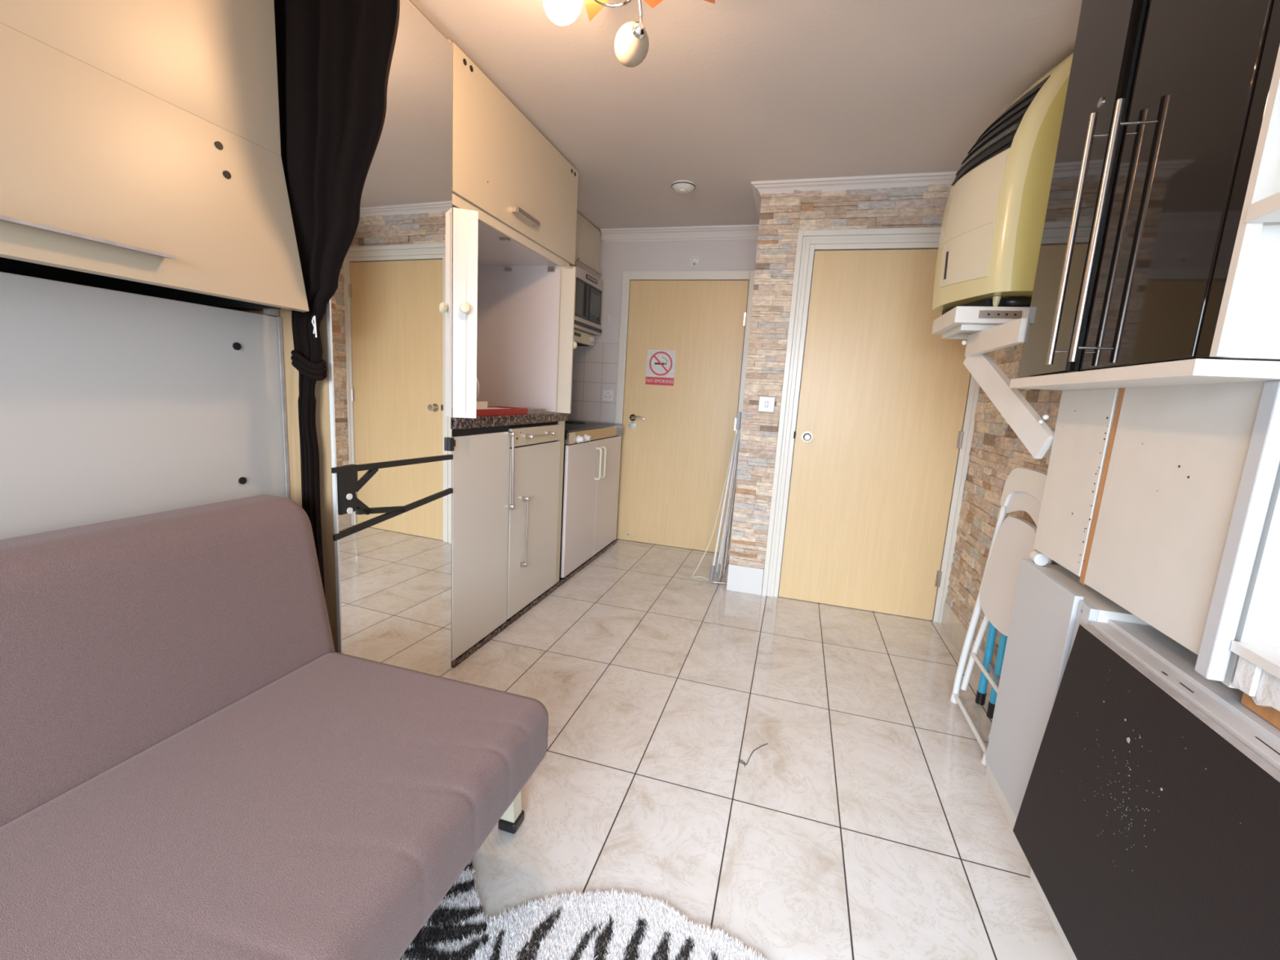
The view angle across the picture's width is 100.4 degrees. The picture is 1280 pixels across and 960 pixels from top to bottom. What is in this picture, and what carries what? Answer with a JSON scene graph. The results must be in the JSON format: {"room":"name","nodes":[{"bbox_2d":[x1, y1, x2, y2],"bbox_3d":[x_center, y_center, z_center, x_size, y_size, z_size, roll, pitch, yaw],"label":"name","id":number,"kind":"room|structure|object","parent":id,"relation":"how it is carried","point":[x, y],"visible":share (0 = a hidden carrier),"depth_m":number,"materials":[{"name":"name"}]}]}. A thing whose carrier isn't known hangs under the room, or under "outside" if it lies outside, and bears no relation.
{"room":"studio apartment","nodes":[
{"label":"studio apartment","id":0,"kind":"room"},
{"bbox_2d":[567,239,757,553],"bbox_3d":[0.073,-0.664,4.091,1.590,2.330,0.110,6,10,16],"label":"wall","id":1,"kind":"structure","parent":0,"point":[595,367],"depth_m":4.00,"materials":[{"name":"white paint"}]},
{"bbox_2d":[602,389,613,401],"bbox_3d":[-0.247,-0.653,4.125,0.084,0.084,0.009,6,10,16],"label":"wall socket","id":2,"kind":"object","parent":1,"relation":"attached to","point":[607,395],"visible":1,"depth_m":4.12,"materials":[{"name":"white plastic"}]},
{"bbox_2d":[600,224,759,242],"bbox_3d":[0.302,-1.744,3.778,1.220,0.075,0.075,6,10,16],"label":"trim","id":3,"kind":"structure","parent":1,"relation":"attached to","point":[744,232],"depth_m":3.78,"materials":[{"name":"white paint"}]},
{"bbox_2d":[617,280,749,553],"bbox_3d":[0.286,-0.456,3.967,0.877,1.976,0.078,6,10,16],"label":"door","id":4,"kind":"structure","parent":1,"relation":"in","point":[677,440],"depth_m":3.98,"materials":[{"name":"brown wood"}]},
{"bbox_2d":[645,349,675,386],"bbox_3d":[0.152,-0.835,3.971,0.218,0.259,0.005,6,10,16],"label":"no smoking sign","id":5,"kind":"object","parent":4,"relation":"attached to","point":[660,364],"visible":1,"depth_m":3.97,"materials":[{"name":"red"}]},
{"bbox_2d":[614,270,755,555],"bbox_3d":[0.317,-0.486,3.978,1.045,2.045,0.035,6,10,16],"label":"trim","id":6,"kind":"structure","parent":1,"relation":"attached to","point":[691,275],"depth_m":3.88,"materials":[{"name":"white wood"}]},
{"bbox_2d":[689,255,699,266],"bbox_3d":[0.391,-1.565,3.810,0.068,0.068,0.013,6,10,16],"label":"wall sensor","id":7,"kind":"object","parent":1,"relation":"attached to","point":[695,260],"visible":1,"depth_m":3.81,"materials":[{"name":"white plastic"}]},
{"bbox_2d":[408,0,1082,231],"bbox_3d":[0.043,-1.415,1.283,3.100,0.050,5.250,6,10,16],"label":"ceiling","id":8,"kind":"structure","parent":0,"point":[725,95],"depth_m":2.00,"materials":[{"name":"paint"}]},
{"bbox_2d":[542,0,715,67],"bbox_3d":[-0.031,-1.268,1.337,0.400,0.264,0.366,6,10,16],"label":"ceiling lamp","id":9,"kind":"object","parent":8,"relation":"attached to","point":[631,45],"visible":1,"depth_m":1.44,"materials":[{"name":"silver metal"}]},
{"bbox_2d":[671,180,695,194],"bbox_3d":[0.243,-1.637,2.998,0.134,0.042,0.134,6,10,16],"label":"smoke detector","id":10,"kind":"object","parent":8,"relation":"attached to","point":[683,187],"visible":1,"depth_m":2.96,"materials":[{"name":"white plastic"}]},
{"bbox_3d":[-0.601,-1.409,1.226,0.900,0.017,0.024,6,10,16],"label":"rail","id":11,"kind":"object","parent":8,"relation":"attached to","visible":0},
{"bbox_2d":[274,0,399,599],"bbox_3d":[-0.793,-0.283,1.442,0.443,2.290,0.063,6,10,17],"label":"curtain","id":12,"kind":"object","parent":11,"relation":"hanging from","point":[334,57],"visible":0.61,"depth_m":1.36,"materials":[{"name":"black fabric"}]},
{"bbox_2d":[440,538,1070,959],"bbox_3d":[-0.097,0.930,1.666,3.100,0.050,5.250,6,10,16],"label":"floor","id":13,"kind":"structure","parent":0,"point":[869,823],"depth_m":1.68,"materials":[{"name":"tile"}]},
{"bbox_2d":[0,0,309,539],"bbox_3d":[-1.491,-0.167,0.459,0.654,2.316,2.374,6,10,16],"label":"cabinet","id":14,"kind":"object","parent":13,"relation":"on","point":[144,195],"visible":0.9,"depth_m":1.14,"materials":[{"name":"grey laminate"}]},
{"bbox_2d":[0,494,548,959],"bbox_3d":[-0.913,0.625,0.471,0.896,0.837,2.120,6,10,16],"label":"sofa","id":15,"kind":"object","parent":13,"relation":"on","point":[193,767],"visible":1,"depth_m":0.95,"materials":[{"name":"fabric"}]},
{"bbox_2d":[0,494,335,826],"bbox_3d":[-1.219,0.419,0.506,0.248,0.478,2.054,6,10,16],"label":"cushion","id":16,"kind":"object","parent":15,"relation":"on","point":[119,638],"depth_m":1.05,"materials":[{"name":"fabric"}]},
{"bbox_2d":[0,652,548,959],"bbox_3d":[-0.821,0.706,0.417,0.675,0.165,2.032,6,10,16],"label":"seat cushion","id":17,"kind":"object","parent":15,"relation":"on","point":[325,806],"depth_m":0.88,"materials":[{"name":"fabric"}]},
{"bbox_2d":[224,0,453,675],"bbox_3d":[-1.082,-0.363,1.835,0.651,2.325,0.548,6,10,16],"label":"mirror","id":18,"kind":"object","parent":13,"relation":"on","point":[384,395],"depth_m":1.72,"materials":[{"name":"clear mirror"}]},
{"bbox_2d":[447,437,455,451],"bbox_3d":[-0.717,-0.137,2.034,0.014,0.050,0.036,6,10,16],"label":"mirror clip","id":19,"kind":"object","parent":18,"relation":"attached to","point":[451,442],"visible":1,"depth_m":2.02,"materials":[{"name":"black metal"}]},
{"bbox_2d":[451,425,515,662],"bbox_3d":[-0.974,0.231,2.410,0.666,0.984,0.435,6,10,16],"label":"base cabinet","id":20,"kind":"object","parent":13,"relation":"on","point":[480,463],"visible":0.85,"depth_m":2.29,"materials":[{"name":"beige laminate"}]},
{"bbox_2d":[502,421,564,624],"bbox_3d":[-0.818,0.156,2.922,0.672,0.985,0.640,6,10,16],"label":"base cabinet","id":21,"kind":"object","parent":13,"relation":"on","point":[534,542],"visible":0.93,"depth_m":2.77,"materials":[{"name":"beige laminate"}]},
{"bbox_2d":[451,411,567,429],"bbox_3d":[-0.867,-0.319,2.615,0.650,0.045,1.038,6,10,16],"label":"countertop","id":22,"kind":"structure","parent":21,"relation":"on","point":[507,420],"depth_m":2.38,"materials":[{"name":"brown stone"}]},
{"bbox_2d":[451,367,479,406],"bbox_3d":[-0.885,-0.454,2.628,0.210,0.210,0.012,6,10,16],"label":"dinner plate","id":23,"kind":"object","parent":22,"relation":"on","point":[477,383],"visible":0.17,"depth_m":2.62,"materials":[{"name":"white ceramic"}]},
{"bbox_2d":[451,406,528,416],"bbox_3d":[-0.690,-0.313,2.415,0.168,0.028,0.440,6,10,16],"label":"tray","id":24,"kind":"object","parent":22,"relation":"on","point":[514,411],"visible":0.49,"depth_m":2.38,"materials":[{"name":"red plastic"}]},
{"bbox_2d":[476,401,511,408],"bbox_3d":[-0.702,-0.328,2.401,0.110,0.048,0.350,6,10,16],"label":"folded cloth","id":25,"kind":"object","parent":24,"relation":"in","point":[480,405],"visible":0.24,"depth_m":2.39,"materials":[{"name":"white fabric"}]},
{"bbox_2d":[452,192,577,417],"bbox_3d":[-0.814,-0.740,2.531,0.712,0.815,1.052,6,10,16],"label":"wall cabinet","id":26,"kind":"object","parent":22,"relation":"on","point":[513,298],"visible":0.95,"depth_m":2.87,"materials":[{"name":"white laminate"}]},
{"bbox_2d":[518,407,546,413],"bbox_3d":[-0.586,-0.357,2.736,0.125,0.022,0.210,6,10,16],"label":"notebook","id":27,"kind":"object","parent":22,"relation":"on","point":[531,411],"visible":0.36,"depth_m":2.74,"materials":[{"name":"white paper"}]},
{"bbox_2d":[452,539,616,667],"bbox_3d":[-0.479,0.621,3.181,0.010,0.026,2.065,6,10,16],"label":"strip","id":28,"kind":"object","parent":13,"relation":"on","point":[457,661],"visible":1,"depth_m":2.75,"materials":[{"name":"black plastic"}]},
{"bbox_2d":[399,861,767,959],"bbox_3d":[-0.118,1.031,0.820,1.220,0.018,0.904,6,10,16],"label":"rug","id":29,"kind":"object","parent":13,"relation":"on","point":[611,926],"visible":0.86,"depth_m":1.15,"materials":[{"name":"white fur"}]},
{"bbox_2d":[557,419,622,582],"bbox_3d":[-0.585,0.067,3.703,0.678,0.936,0.992,6,10,16],"label":"base cabinet","id":30,"kind":"object","parent":13,"relation":"on","point":[592,450],"visible":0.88,"depth_m":3.50,"materials":[{"name":"white"}]},
{"bbox_2d":[557,419,622,432],"bbox_3d":[-0.577,-0.380,3.636,0.639,0.010,0.990,6,10,16],"label":"countertop","id":31,"kind":"structure","parent":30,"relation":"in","point":[571,426],"depth_m":3.64,"materials":[{"name":"silver metal"}]},
{"bbox_2d":[692,412,741,584],"bbox_3d":[0.488,0.110,3.373,0.228,1.086,0.163,6,10,16],"label":"drying rack","id":32,"kind":"object","parent":13,"relation":"on","point":[719,566],"visible":0.98,"depth_m":3.37,"materials":[{"name":"white metal"}]},
{"bbox_2d":[738,742,768,767],"bbox_3d":[0.378,0.912,1.783,0.029,0.003,0.162,11,12,39],"label":"wire","id":33,"kind":"object","parent":13,"relation":"on","point":[767,743],"visible":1,"depth_m":1.75,"materials":[{"name":"black metal"}]},
{"bbox_2d":[975,621,1007,719],"bbox_3d":[1.391,0.622,2.071,0.046,0.600,0.150,4,9,6],"label":"stand","id":34,"kind":"object","parent":13,"relation":"on","point":[980,697],"visible":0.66,"depth_m":2.10,"materials":[{"name":"blue"}]},
{"bbox_2d":[950,466,1052,766],"bbox_3d":[1.291,0.450,1.899,0.108,0.984,0.457,6,10,16],"label":"folding chair","id":35,"kind":"object","parent":13,"relation":"on","point":[1013,540],"visible":0.59,"depth_m":1.93,"materials":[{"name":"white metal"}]},
{"bbox_2d":[985,558,1150,829],"bbox_3d":[1.173,0.637,1.477,0.175,0.734,0.401,6,10,16],"label":"panel","id":36,"kind":"object","parent":13,"relation":"on","point":[1051,602],"visible":0.49,"depth_m":1.50,"materials":[{"name":"white laminate"}]},
{"bbox_2d":[1029,551,1048,565],"bbox_3d":[1.192,0.234,1.594,0.036,0.036,0.035,6,10,16],"label":"pipe offcut","id":37,"kind":"object","parent":36,"relation":"on","point":[1038,558],"visible":0.85,"depth_m":1.58,"materials":[{"name":"white plastic"}]},
{"bbox_2d":[1013,623,1279,959],"bbox_3d":[0.837,0.753,0.778,0.070,0.692,1.143,6,10,16],"label":"table","id":38,"kind":"object","parent":13,"relation":"on","point":[1145,829],"visible":1,"depth_m":0.95,"materials":[{"name":"black laminate"}]},
{"bbox_2d":[728,183,951,595],"bbox_3d":[1.305,-0.470,3.352,1.211,2.330,0.869,6,10,16],"label":"wall pier","id":39,"kind":"object","parent":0,"point":[782,215],"visible":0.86,"depth_m":2.99,"materials":[{"name":"beige stone"}]},
{"bbox_2d":[726,563,764,595],"bbox_3d":[0.644,0.604,3.263,0.212,0.165,0.048,6,10,16],"label":"baseboard","id":40,"kind":"object","parent":39,"relation":"attached to","point":[743,579],"visible":0.91,"depth_m":3.24,"materials":[{"name":"white paint"}]},
{"bbox_2d":[758,395,775,412],"bbox_3d":[0.727,-0.435,3.061,0.088,0.086,0.018,6,10,16],"label":"light switch","id":41,"kind":"object","parent":39,"relation":"attached to","point":[766,404],"visible":1,"depth_m":3.06,"materials":[{"name":"white plastic"}]},
{"bbox_2d":[751,171,956,220],"bbox_3d":[1.320,-1.573,3.102,1.271,0.075,0.790,6,10,16],"label":"trim","id":42,"kind":"structure","parent":39,"relation":"attached to","point":[882,181],"depth_m":2.78,"materials":[{"name":"white paint"}]},
{"bbox_2d":[761,226,979,623],"bbox_3d":[1.277,-0.278,2.943,0.991,2.081,0.054,6,10,16],"label":"trim","id":43,"kind":"structure","parent":39,"relation":"attached to","point":[809,242],"depth_m":2.93,"materials":[{"name":"white wood"}]},
{"bbox_2d":[778,248,970,620],"bbox_3d":[1.288,-0.226,2.924,0.858,1.977,0.090,6,10,16],"label":"door","id":44,"kind":"structure","parent":39,"relation":"in","point":[878,437],"depth_m":2.94,"materials":[{"name":"brown wood"}]},
{"bbox_2d":[946,342,1062,665],"bbox_3d":[1.185,-0.044,0.704,0.121,2.330,4.420,6,10,16],"label":"wall","id":45,"kind":"structure","parent":0,"point":[996,449],"depth_m":2.51,"materials":[{"name":"beige stone"}]},
{"bbox_2d":[941,600,995,697],"bbox_3d":[1.413,0.866,2.033,0.020,0.135,1.920,6,10,16],"label":"baseboard","id":46,"kind":"structure","parent":45,"relation":"attached to","point":[957,631],"depth_m":2.66,"materials":[{"name":"wood"}]},
{"bbox_2d":[932,306,1054,458],"bbox_3d":[1.283,-0.351,1.864,0.380,0.493,0.688,6,10,16],"label":"wall bracket","id":47,"kind":"object","parent":45,"relation":"attached to","point":[986,329],"visible":0.94,"depth_m":1.83,"materials":[{"name":"white plastic"}]},
{"bbox_2d":[932,53,1073,315],"bbox_3d":[1.345,-0.998,1.900,0.400,0.778,0.437,6,10,16],"label":"air conditioner","id":48,"kind":"object","parent":47,"relation":"on","point":[993,220],"visible":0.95,"depth_m":1.78,"materials":[{"name":"yellow plastic"}]},
{"bbox_2d":[951,75,1050,186],"bbox_3d":[1.254,-1.212,1.879,0.181,0.210,0.304,6,10,16],"label":"grille","id":49,"kind":"object","parent":48,"relation":"attached to","point":[999,140],"depth_m":1.81,"materials":[{"name":"black plastic"}]},
{"bbox_2d":[1045,430,1054,464],"bbox_3d":[1.442,-0.107,1.830,0.024,0.120,0.120,6,10,16],"label":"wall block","id":50,"kind":"object","parent":45,"relation":"attached to","point":[1051,446],"visible":0.12,"depth_m":1.88,"materials":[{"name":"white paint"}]},
{"bbox_2d":[1009,0,1279,390],"bbox_3d":[1.130,-0.737,1.073,0.336,1.083,0.789,6,10,16],"label":"upper cabinet","id":51,"kind":"object","parent":45,"relation":"attached to","point":[1151,271],"visible":0.98,"depth_m":0.98,"materials":[{"name":"black laminate"}]},
{"bbox_2d":[1033,380,1279,688],"bbox_3d":[1.167,0.052,1.199,0.175,0.508,0.754,6,10,16],"label":"upper cabinet","id":52,"kind":"object","parent":45,"relation":"attached to","point":[1163,502],"visible":1,"depth_m":1.03,"materials":[{"name":"white laminate"}]},
{"bbox_2d":[1088,619,1279,771],"bbox_3d":[0.978,0.438,0.691,0.181,0.059,1.143,6,10,16],"label":"window ledge","id":53,"kind":"object","parent":45,"relation":"attached to","point":[1165,658],"visible":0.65,"depth_m":0.97,"materials":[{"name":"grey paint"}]},
{"bbox_2d":[1229,640,1279,728],"bbox_3d":[0.963,0.172,0.466,0.170,0.531,0.782,6,10,16],"label":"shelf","id":54,"kind":"object","parent":53,"relation":"on","point":[1257,673],"visible":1,"depth_m":0.85,"materials":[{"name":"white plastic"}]},
{"bbox_2d":[1244,191,1279,222],"bbox_3d":[0.940,-0.632,0.362,0.280,1.082,0.695,6,10,16],"label":"open shelf","id":55,"kind":"object","parent":45,"relation":"attached to","point":[1268,209],"visible":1,"depth_m":0.75,"materials":[{"name":"white wood"}]},
{"bbox_3d":[-1.463,-0.395,1.880,0.100,2.330,5.250,6,10,16],"label":"wall","id":56,"kind":"structure","parent":0,"visible":0},
{"bbox_2d":[447,39,577,265],"bbox_3d":[-0.787,-1.379,2.464,0.669,0.490,1.088,6,10,16],"label":"upper cabinet","id":57,"kind":"object","parent":56,"relation":"attached to","point":[503,166],"visible":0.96,"depth_m":2.21,"materials":[{"name":"beige laminate"}]},
{"bbox_2d":[573,328,595,346],"bbox_3d":[-0.569,-1.034,3.854,0.375,0.085,0.480,6,10,16],"label":"hood","id":58,"kind":"object","parent":56,"relation":"attached to","point":[582,339],"visible":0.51,"depth_m":3.85,"materials":[{"name":"beige plastic"}]},
{"bbox_2d":[574,332,581,337],"bbox_3d":[-0.435,-1.015,3.722,0.006,0.020,0.100,6,10,16],"label":"switch","id":59,"kind":"object","parent":58,"relation":"attached to","point":[576,334],"depth_m":3.72,"materials":[{"name":"black plastic"}]},
{"bbox_2d":[569,264,603,336],"bbox_3d":[-0.537,-1.280,3.850,0.388,0.400,0.518,6,10,16],"label":"microwave","id":60,"kind":"object","parent":58,"relation":"on","point":[588,288],"visible":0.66,"depth_m":3.77,"materials":[{"name":"silver metal"}]},
{"bbox_2d":[574,212,601,278],"bbox_3d":[-0.544,-1.647,3.726,0.397,0.341,0.620,6,10,16],"label":"upper cabinet","id":61,"kind":"object","parent":56,"relation":"attached to","point":[588,238],"visible":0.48,"depth_m":3.73,"materials":[{"name":"beige laminate"}]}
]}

